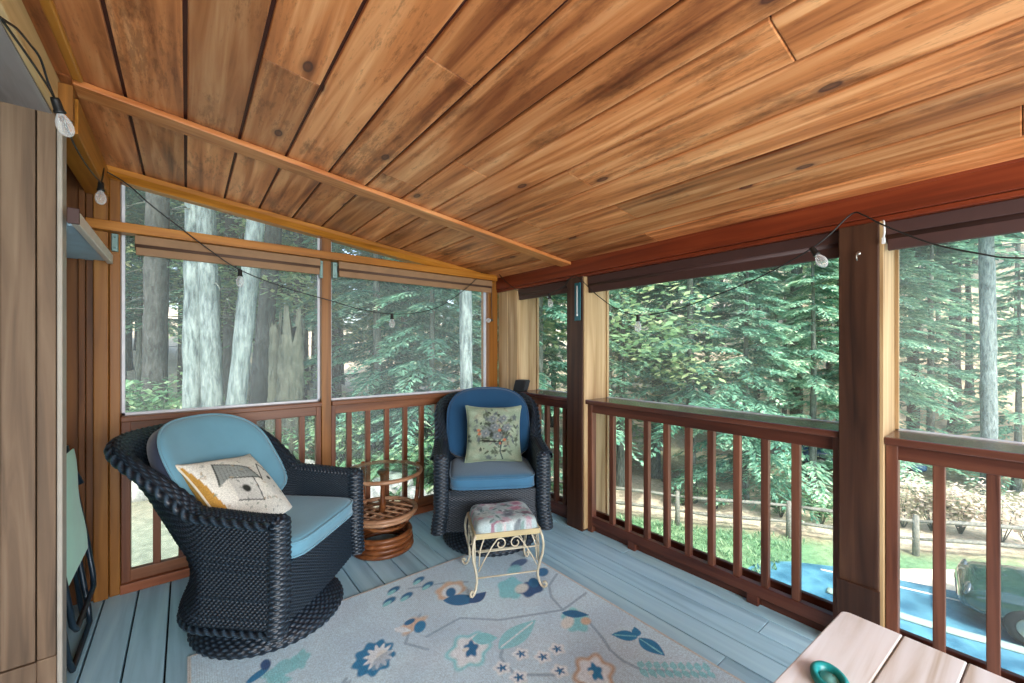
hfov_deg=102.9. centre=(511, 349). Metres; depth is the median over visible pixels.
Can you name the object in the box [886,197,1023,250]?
roller shade
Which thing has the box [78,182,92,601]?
trim
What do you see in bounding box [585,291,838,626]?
railing
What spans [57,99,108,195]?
beam
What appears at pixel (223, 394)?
shrub
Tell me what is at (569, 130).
ceiling
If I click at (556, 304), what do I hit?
leafy tree
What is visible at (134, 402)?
shrub
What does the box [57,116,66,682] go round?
trim
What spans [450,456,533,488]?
seat cushion
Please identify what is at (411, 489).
rock
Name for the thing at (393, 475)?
rock
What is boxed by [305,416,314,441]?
shrub
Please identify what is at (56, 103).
bulb
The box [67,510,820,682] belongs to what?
floor
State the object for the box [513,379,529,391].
speaker
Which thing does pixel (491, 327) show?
post
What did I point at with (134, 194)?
tree
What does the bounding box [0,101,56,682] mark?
wall
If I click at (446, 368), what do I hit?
tree
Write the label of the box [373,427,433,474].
shrub
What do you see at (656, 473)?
pine tree
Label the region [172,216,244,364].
tree
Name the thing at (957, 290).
pine tree
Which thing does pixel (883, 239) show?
clip
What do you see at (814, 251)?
bulb
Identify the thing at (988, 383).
pine tree
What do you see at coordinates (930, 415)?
tree
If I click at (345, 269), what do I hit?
roller shade
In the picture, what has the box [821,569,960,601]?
driveway line
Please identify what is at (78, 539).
folding chair
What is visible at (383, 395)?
railing
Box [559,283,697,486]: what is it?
tree
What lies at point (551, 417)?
tree
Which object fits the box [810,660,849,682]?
bowl
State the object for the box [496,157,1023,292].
beam
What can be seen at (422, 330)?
tree
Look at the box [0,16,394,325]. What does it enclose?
string lights
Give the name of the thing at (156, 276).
pine tree
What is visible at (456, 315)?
tree
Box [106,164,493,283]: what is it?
ceiling beam
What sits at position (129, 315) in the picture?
tree
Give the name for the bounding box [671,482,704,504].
shrub
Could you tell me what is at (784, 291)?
tree
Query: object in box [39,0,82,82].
trim
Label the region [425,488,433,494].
rock
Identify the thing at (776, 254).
roller shade
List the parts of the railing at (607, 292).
railing, rail, rail, rail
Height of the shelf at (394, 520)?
0.059 m
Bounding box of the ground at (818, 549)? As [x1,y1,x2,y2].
[127,232,1023,569]
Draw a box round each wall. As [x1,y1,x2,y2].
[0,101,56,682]
[67,164,77,604]
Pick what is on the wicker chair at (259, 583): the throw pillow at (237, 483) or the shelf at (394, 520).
the throw pillow at (237, 483)
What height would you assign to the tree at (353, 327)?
16.308 m
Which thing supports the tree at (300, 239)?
on the ground at (818, 549)
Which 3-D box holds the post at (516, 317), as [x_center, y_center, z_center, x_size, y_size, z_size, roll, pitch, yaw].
[0.058,0.410,3.943,0.268,1.940,0.290,0,0,-39]
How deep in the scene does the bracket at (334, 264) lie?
3.00 m
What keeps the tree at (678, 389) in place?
on the ground at (818, 549)
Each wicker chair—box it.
[103,413,364,660]
[430,387,552,556]
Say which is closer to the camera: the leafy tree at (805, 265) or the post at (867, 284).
the post at (867, 284)
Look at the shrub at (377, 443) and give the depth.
9.46 m
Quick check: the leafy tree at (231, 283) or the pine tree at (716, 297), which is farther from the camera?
the pine tree at (716, 297)
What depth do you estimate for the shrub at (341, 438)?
8.13 m
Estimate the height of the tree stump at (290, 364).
3.692 m
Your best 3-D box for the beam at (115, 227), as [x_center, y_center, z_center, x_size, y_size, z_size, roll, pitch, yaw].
[-1.226,-0.679,3.042,2.720,0.054,0.084,0,0,-39]
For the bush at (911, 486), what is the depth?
11.53 m
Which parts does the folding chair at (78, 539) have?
leg, frame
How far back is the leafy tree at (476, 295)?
15.27 m
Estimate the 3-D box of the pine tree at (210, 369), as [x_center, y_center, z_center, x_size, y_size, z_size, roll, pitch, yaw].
[-5.520,-3.987,6.726,5.840,13.500,5.884,0,0,-42]
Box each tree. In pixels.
[125,186,223,398]
[125,187,183,410]
[125,187,222,340]
[125,193,255,322]
[125,196,183,330]
[125,198,341,387]
[125,201,282,336]
[125,219,142,269]
[125,219,143,279]
[125,238,133,370]
[127,192,182,408]
[128,206,239,397]
[129,196,306,404]
[133,273,137,350]
[170,199,413,422]
[171,202,200,407]
[171,219,363,325]
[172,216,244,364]
[173,205,223,406]
[181,201,312,346]
[221,212,370,314]
[225,217,264,404]
[233,215,358,399]
[237,224,293,429]
[252,245,348,390]
[254,235,372,371]
[285,277,348,381]
[291,237,459,450]
[306,264,382,397]
[310,249,346,382]
[315,251,477,434]
[336,257,480,486]
[341,253,368,384]
[342,248,386,392]
[342,250,372,393]
[354,257,428,389]
[368,288,447,392]
[383,295,566,487]
[397,289,566,387]
[412,289,562,478]
[437,300,480,380]
[452,293,643,465]
[459,290,472,388]
[472,281,725,395]
[476,332,562,489]
[478,292,648,388]
[543,295,673,379]
[543,296,566,389]
[543,301,566,427]
[550,304,617,361]
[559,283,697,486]
[610,277,798,481]
[611,274,737,478]
[612,282,719,450]
[615,273,778,503]
[633,286,715,428]
[671,268,832,523]
[678,275,730,407]
[698,262,836,413]
[706,265,819,457]
[719,278,727,339]
[730,258,917,517]
[737,265,825,411]
[765,264,804,462]
[775,268,810,309]
[777,260,926,468]
[802,248,985,519]
[803,261,835,373]
[814,263,821,344]
[820,255,977,422]
[899,240,1014,465]
[899,242,1009,431]
[904,236,1023,432]
[910,233,1023,502]
[920,237,1023,398]
[934,254,973,353]
[936,260,1023,495]
[971,243,977,271]
[997,272,1023,384]
[1002,232,1023,337]
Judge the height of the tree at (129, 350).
22.914 m
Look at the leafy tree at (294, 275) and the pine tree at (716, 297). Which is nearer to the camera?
the leafy tree at (294, 275)
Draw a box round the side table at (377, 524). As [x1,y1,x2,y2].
[350,460,422,560]
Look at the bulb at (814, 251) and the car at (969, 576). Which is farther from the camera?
the car at (969, 576)
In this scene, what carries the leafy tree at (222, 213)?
on the ground at (818, 549)
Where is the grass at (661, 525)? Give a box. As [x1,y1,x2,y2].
[424,463,806,573]
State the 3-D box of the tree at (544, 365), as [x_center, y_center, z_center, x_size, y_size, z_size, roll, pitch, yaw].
[0.101,1.163,15.625,4.420,8.969,5.039,0,0,-29]
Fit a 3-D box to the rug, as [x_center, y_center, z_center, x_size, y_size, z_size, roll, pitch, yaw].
[0.119,1.375,1.298,1.800,0.008,2.780,0,0,-39]
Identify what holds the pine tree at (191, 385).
on the ground at (818, 549)
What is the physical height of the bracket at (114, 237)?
0.098 m
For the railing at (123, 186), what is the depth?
2.44 m
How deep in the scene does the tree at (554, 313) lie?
11.46 m
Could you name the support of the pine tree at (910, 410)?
on the ground at (818, 549)
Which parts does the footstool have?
leg, leg, seat frame, leg, leg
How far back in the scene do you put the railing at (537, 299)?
3.41 m
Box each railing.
[120,185,321,583]
[331,292,485,519]
[518,298,566,513]
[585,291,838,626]
[884,250,1023,682]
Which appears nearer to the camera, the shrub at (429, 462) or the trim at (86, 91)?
the trim at (86, 91)
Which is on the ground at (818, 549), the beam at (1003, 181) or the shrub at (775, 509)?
the shrub at (775, 509)
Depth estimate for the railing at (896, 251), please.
1.66 m
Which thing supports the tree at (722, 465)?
on the ground at (818, 549)
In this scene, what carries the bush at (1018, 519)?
on the ground at (818, 549)
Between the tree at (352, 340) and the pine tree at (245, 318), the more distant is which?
the tree at (352, 340)
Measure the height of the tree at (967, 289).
16.856 m
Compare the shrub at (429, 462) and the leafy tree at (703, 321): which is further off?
the leafy tree at (703, 321)
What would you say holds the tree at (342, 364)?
on the ground at (818, 549)
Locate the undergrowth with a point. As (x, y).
(342, 463)
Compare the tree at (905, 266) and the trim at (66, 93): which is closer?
the trim at (66, 93)
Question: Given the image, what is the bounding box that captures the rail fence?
[550,478,1023,556]
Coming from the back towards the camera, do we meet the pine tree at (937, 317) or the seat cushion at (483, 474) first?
the pine tree at (937, 317)
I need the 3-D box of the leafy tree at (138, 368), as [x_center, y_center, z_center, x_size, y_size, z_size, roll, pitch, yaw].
[-17.229,-5.631,16.526,11.703,16.659,9.286,0,0,-19]
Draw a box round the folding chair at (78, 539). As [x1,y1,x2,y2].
[67,445,96,672]
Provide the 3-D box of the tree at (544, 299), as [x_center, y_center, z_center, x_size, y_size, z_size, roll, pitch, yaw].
[0.889,-2.693,21.121,5.234,16.570,5.716,0,0,28]
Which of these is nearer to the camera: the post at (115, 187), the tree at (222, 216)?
the post at (115, 187)
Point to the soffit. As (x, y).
(18, 87)
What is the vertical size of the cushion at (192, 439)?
0.531 m
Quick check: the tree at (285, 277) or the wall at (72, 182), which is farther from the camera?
the tree at (285, 277)
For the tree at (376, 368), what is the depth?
10.74 m
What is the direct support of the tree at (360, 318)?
on the ground at (818, 549)
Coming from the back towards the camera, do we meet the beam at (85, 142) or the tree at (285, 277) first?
the tree at (285, 277)
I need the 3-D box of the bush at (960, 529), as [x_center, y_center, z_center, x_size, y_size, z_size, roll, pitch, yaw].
[12.375,4.405,11.289,1.854,1.497,1.983,0,0,36]
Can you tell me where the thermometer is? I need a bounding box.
[575,282,580,320]
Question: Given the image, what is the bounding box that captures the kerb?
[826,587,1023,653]
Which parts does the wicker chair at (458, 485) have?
arm, panel, arm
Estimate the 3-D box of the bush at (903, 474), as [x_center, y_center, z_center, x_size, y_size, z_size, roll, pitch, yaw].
[11.164,4.488,12.638,2.112,1.712,1.760,0,0,-39]
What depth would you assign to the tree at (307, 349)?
21.04 m
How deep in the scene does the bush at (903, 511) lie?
11.76 m
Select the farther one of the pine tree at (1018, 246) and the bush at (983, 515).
the pine tree at (1018, 246)
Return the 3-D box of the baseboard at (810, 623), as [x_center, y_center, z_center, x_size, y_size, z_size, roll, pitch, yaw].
[1.719,1.377,1.878,0.170,0.065,5.590,0,0,-39]
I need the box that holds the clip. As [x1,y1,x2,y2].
[881,220,885,243]
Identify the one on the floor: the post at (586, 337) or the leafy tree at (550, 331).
the post at (586, 337)
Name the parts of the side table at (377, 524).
arm, post, arm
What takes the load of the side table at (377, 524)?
on the floor
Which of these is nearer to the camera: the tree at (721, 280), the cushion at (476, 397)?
the cushion at (476, 397)
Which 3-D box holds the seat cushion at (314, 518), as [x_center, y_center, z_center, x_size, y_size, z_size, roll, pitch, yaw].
[-1.214,0.904,2.132,0.570,0.104,0.584,0,0,6]
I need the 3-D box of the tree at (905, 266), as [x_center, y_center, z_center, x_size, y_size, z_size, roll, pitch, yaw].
[13.686,0.521,15.110,5.074,10.297,5.785,0,0,40]
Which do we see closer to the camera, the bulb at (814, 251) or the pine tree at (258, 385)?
the bulb at (814, 251)
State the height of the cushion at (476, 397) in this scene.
0.550 m
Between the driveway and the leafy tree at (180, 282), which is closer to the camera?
the driveway
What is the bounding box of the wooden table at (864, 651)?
[773,612,1014,682]
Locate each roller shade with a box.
[135,235,319,274]
[337,261,491,292]
[518,281,566,299]
[588,231,838,292]
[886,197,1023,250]
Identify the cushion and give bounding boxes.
[147,415,285,500]
[285,495,351,555]
[448,388,528,456]
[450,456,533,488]
[469,501,538,533]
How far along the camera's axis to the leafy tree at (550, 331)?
16.90 m
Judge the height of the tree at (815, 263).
24.826 m
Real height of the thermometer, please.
0.290 m
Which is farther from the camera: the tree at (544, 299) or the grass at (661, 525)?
the tree at (544, 299)
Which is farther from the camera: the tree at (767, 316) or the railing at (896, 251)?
the tree at (767, 316)
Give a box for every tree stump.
[265,310,282,432]
[270,305,304,453]
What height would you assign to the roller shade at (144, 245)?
0.110 m
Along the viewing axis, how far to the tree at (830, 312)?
13.23 m
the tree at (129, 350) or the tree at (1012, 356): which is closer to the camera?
the tree at (1012, 356)
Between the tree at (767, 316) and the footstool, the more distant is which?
the tree at (767, 316)
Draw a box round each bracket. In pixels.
[111,233,118,251]
[319,260,322,278]
[332,262,336,278]
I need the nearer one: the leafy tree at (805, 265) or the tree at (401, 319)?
the tree at (401, 319)
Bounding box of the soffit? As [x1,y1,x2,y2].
[0,20,51,113]
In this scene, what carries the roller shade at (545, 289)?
attached to the beam at (1003, 181)
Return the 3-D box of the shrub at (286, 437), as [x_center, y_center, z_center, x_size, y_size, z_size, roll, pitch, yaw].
[-4.616,1.926,7.598,0.991,0.868,1.234,0,0,-15]
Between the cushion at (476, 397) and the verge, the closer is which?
the cushion at (476, 397)
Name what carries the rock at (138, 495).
on the ground at (818, 549)
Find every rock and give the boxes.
[132,481,147,502]
[305,459,314,463]
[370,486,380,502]
[372,471,413,495]
[399,486,426,500]
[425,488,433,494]
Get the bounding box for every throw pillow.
[175,454,291,513]
[464,405,522,462]
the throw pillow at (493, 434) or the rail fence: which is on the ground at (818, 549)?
the rail fence
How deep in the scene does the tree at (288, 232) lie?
15.23 m
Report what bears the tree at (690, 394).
on the ground at (818, 549)
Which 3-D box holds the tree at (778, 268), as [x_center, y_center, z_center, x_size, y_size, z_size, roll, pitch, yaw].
[28.978,-11.910,42.781,6.133,16.808,6.430,0,0,-26]
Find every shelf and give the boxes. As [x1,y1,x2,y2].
[67,207,112,263]
[363,496,417,527]
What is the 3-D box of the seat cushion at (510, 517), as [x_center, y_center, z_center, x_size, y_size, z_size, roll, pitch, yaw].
[-0.059,0.998,2.478,0.370,0.064,0.323,0,0,-13]
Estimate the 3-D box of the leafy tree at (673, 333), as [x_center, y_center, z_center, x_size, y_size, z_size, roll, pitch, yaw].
[2.445,-2.681,13.977,11.703,16.659,9.286,0,0,-40]
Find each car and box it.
[788,445,926,476]
[954,558,1023,644]
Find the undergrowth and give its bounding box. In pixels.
[129,395,562,495]
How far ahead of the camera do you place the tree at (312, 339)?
26.57 m
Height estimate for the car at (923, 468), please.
1.438 m
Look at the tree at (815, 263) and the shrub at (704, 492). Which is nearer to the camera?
the shrub at (704, 492)
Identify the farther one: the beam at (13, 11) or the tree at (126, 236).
the tree at (126, 236)
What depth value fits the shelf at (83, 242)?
1.85 m
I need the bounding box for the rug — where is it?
[187,550,745,682]
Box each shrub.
[125,376,181,411]
[146,394,224,409]
[267,428,297,448]
[293,414,373,465]
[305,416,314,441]
[345,414,400,452]
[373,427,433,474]
[424,455,433,477]
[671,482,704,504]
[696,478,732,508]
[753,487,806,516]
[802,490,832,523]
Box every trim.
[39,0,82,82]
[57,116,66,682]
[58,82,74,124]
[72,79,570,266]
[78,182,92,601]
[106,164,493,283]
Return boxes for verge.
[900,569,955,590]
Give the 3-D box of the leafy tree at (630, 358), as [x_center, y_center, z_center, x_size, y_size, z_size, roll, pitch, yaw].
[2.984,-2.688,18.486,11.703,16.659,9.286,0,0,-20]
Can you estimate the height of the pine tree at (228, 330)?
21.773 m
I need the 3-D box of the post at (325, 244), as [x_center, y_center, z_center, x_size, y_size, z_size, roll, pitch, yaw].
[-1.393,0.250,3.031,0.066,2.260,0.105,0,0,-39]
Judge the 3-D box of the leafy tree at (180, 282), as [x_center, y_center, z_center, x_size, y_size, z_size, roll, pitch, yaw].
[-16.263,-5.492,20.272,9.286,16.659,11.703,0,0,-42]
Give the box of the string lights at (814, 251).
[499,212,1023,326]
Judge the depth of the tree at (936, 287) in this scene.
16.04 m
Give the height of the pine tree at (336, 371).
20.085 m
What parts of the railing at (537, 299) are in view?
railing, rail, rail, rail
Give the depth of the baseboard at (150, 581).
2.40 m
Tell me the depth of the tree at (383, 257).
21.99 m
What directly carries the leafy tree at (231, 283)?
on the ground at (818, 549)
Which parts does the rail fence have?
rail, rail, post, rail, rail, post, rail, rail, post, rail, rail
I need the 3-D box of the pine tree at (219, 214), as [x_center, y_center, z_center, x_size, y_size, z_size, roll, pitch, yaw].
[-9.322,-6.887,12.743,7.831,19.236,8.146,0,0,-7]
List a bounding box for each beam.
[0,0,59,111]
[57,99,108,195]
[85,217,496,281]
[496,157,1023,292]
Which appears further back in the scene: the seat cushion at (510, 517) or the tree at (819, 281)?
the tree at (819, 281)
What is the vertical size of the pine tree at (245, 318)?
12.500 m
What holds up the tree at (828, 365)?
on the ground at (818, 549)
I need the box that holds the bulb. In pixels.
[50,97,74,136]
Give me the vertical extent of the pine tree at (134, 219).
12.422 m
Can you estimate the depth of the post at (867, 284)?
1.81 m
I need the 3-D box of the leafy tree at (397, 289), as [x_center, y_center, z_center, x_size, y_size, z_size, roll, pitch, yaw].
[-1.896,-2.671,20.222,11.703,16.659,9.286,0,0,26]
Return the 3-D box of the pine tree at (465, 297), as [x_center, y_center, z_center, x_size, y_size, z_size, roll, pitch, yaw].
[-0.691,-3.269,7.257,5.194,13.500,5.949,0,0,0]
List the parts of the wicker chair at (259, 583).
arm, panel, arm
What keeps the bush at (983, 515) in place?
on the ground at (818, 549)
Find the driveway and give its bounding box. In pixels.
[748,561,1023,675]
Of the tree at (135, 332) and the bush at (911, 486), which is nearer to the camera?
the bush at (911, 486)
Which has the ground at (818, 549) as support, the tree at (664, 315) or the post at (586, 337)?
the tree at (664, 315)
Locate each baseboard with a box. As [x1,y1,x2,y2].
[120,503,433,594]
[551,508,825,631]
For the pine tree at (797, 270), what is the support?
on the ground at (818, 549)
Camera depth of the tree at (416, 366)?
8.91 m
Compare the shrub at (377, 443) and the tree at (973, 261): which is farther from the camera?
the tree at (973, 261)
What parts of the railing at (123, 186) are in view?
rail, railing, rail, rail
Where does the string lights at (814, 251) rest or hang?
hanging from the ceiling
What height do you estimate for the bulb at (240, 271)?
0.113 m
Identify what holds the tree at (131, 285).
on the ground at (818, 549)
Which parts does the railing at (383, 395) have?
rail, railing, rail, rail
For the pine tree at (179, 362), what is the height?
16.488 m
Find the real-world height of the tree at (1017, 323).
8.998 m
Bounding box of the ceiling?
[22,0,1023,277]
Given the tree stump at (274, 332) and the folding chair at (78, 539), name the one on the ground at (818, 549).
the tree stump at (274, 332)
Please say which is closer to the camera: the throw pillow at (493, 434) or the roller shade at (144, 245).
the roller shade at (144, 245)
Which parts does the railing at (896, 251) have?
railing, rail, rail, rail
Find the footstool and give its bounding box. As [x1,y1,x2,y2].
[462,501,547,597]
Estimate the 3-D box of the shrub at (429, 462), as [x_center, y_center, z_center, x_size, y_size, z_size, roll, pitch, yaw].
[-1.244,2.574,8.562,1.457,1.040,1.384,0,0,-39]
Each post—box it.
[93,193,108,602]
[109,179,121,596]
[320,237,330,465]
[481,281,497,386]
[498,289,535,389]
[567,276,605,531]
[837,221,894,627]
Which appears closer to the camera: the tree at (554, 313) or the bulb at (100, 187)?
the bulb at (100, 187)
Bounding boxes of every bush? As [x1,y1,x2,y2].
[900,471,973,530]
[900,474,913,489]
[900,483,965,527]
[913,481,1005,533]
[953,477,1023,542]
[977,481,1023,541]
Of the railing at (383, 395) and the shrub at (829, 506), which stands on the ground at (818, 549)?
the shrub at (829, 506)
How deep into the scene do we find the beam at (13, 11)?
1.24 m
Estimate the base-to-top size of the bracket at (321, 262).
0.126 m
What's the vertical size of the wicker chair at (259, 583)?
1.018 m
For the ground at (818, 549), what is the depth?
13.29 m

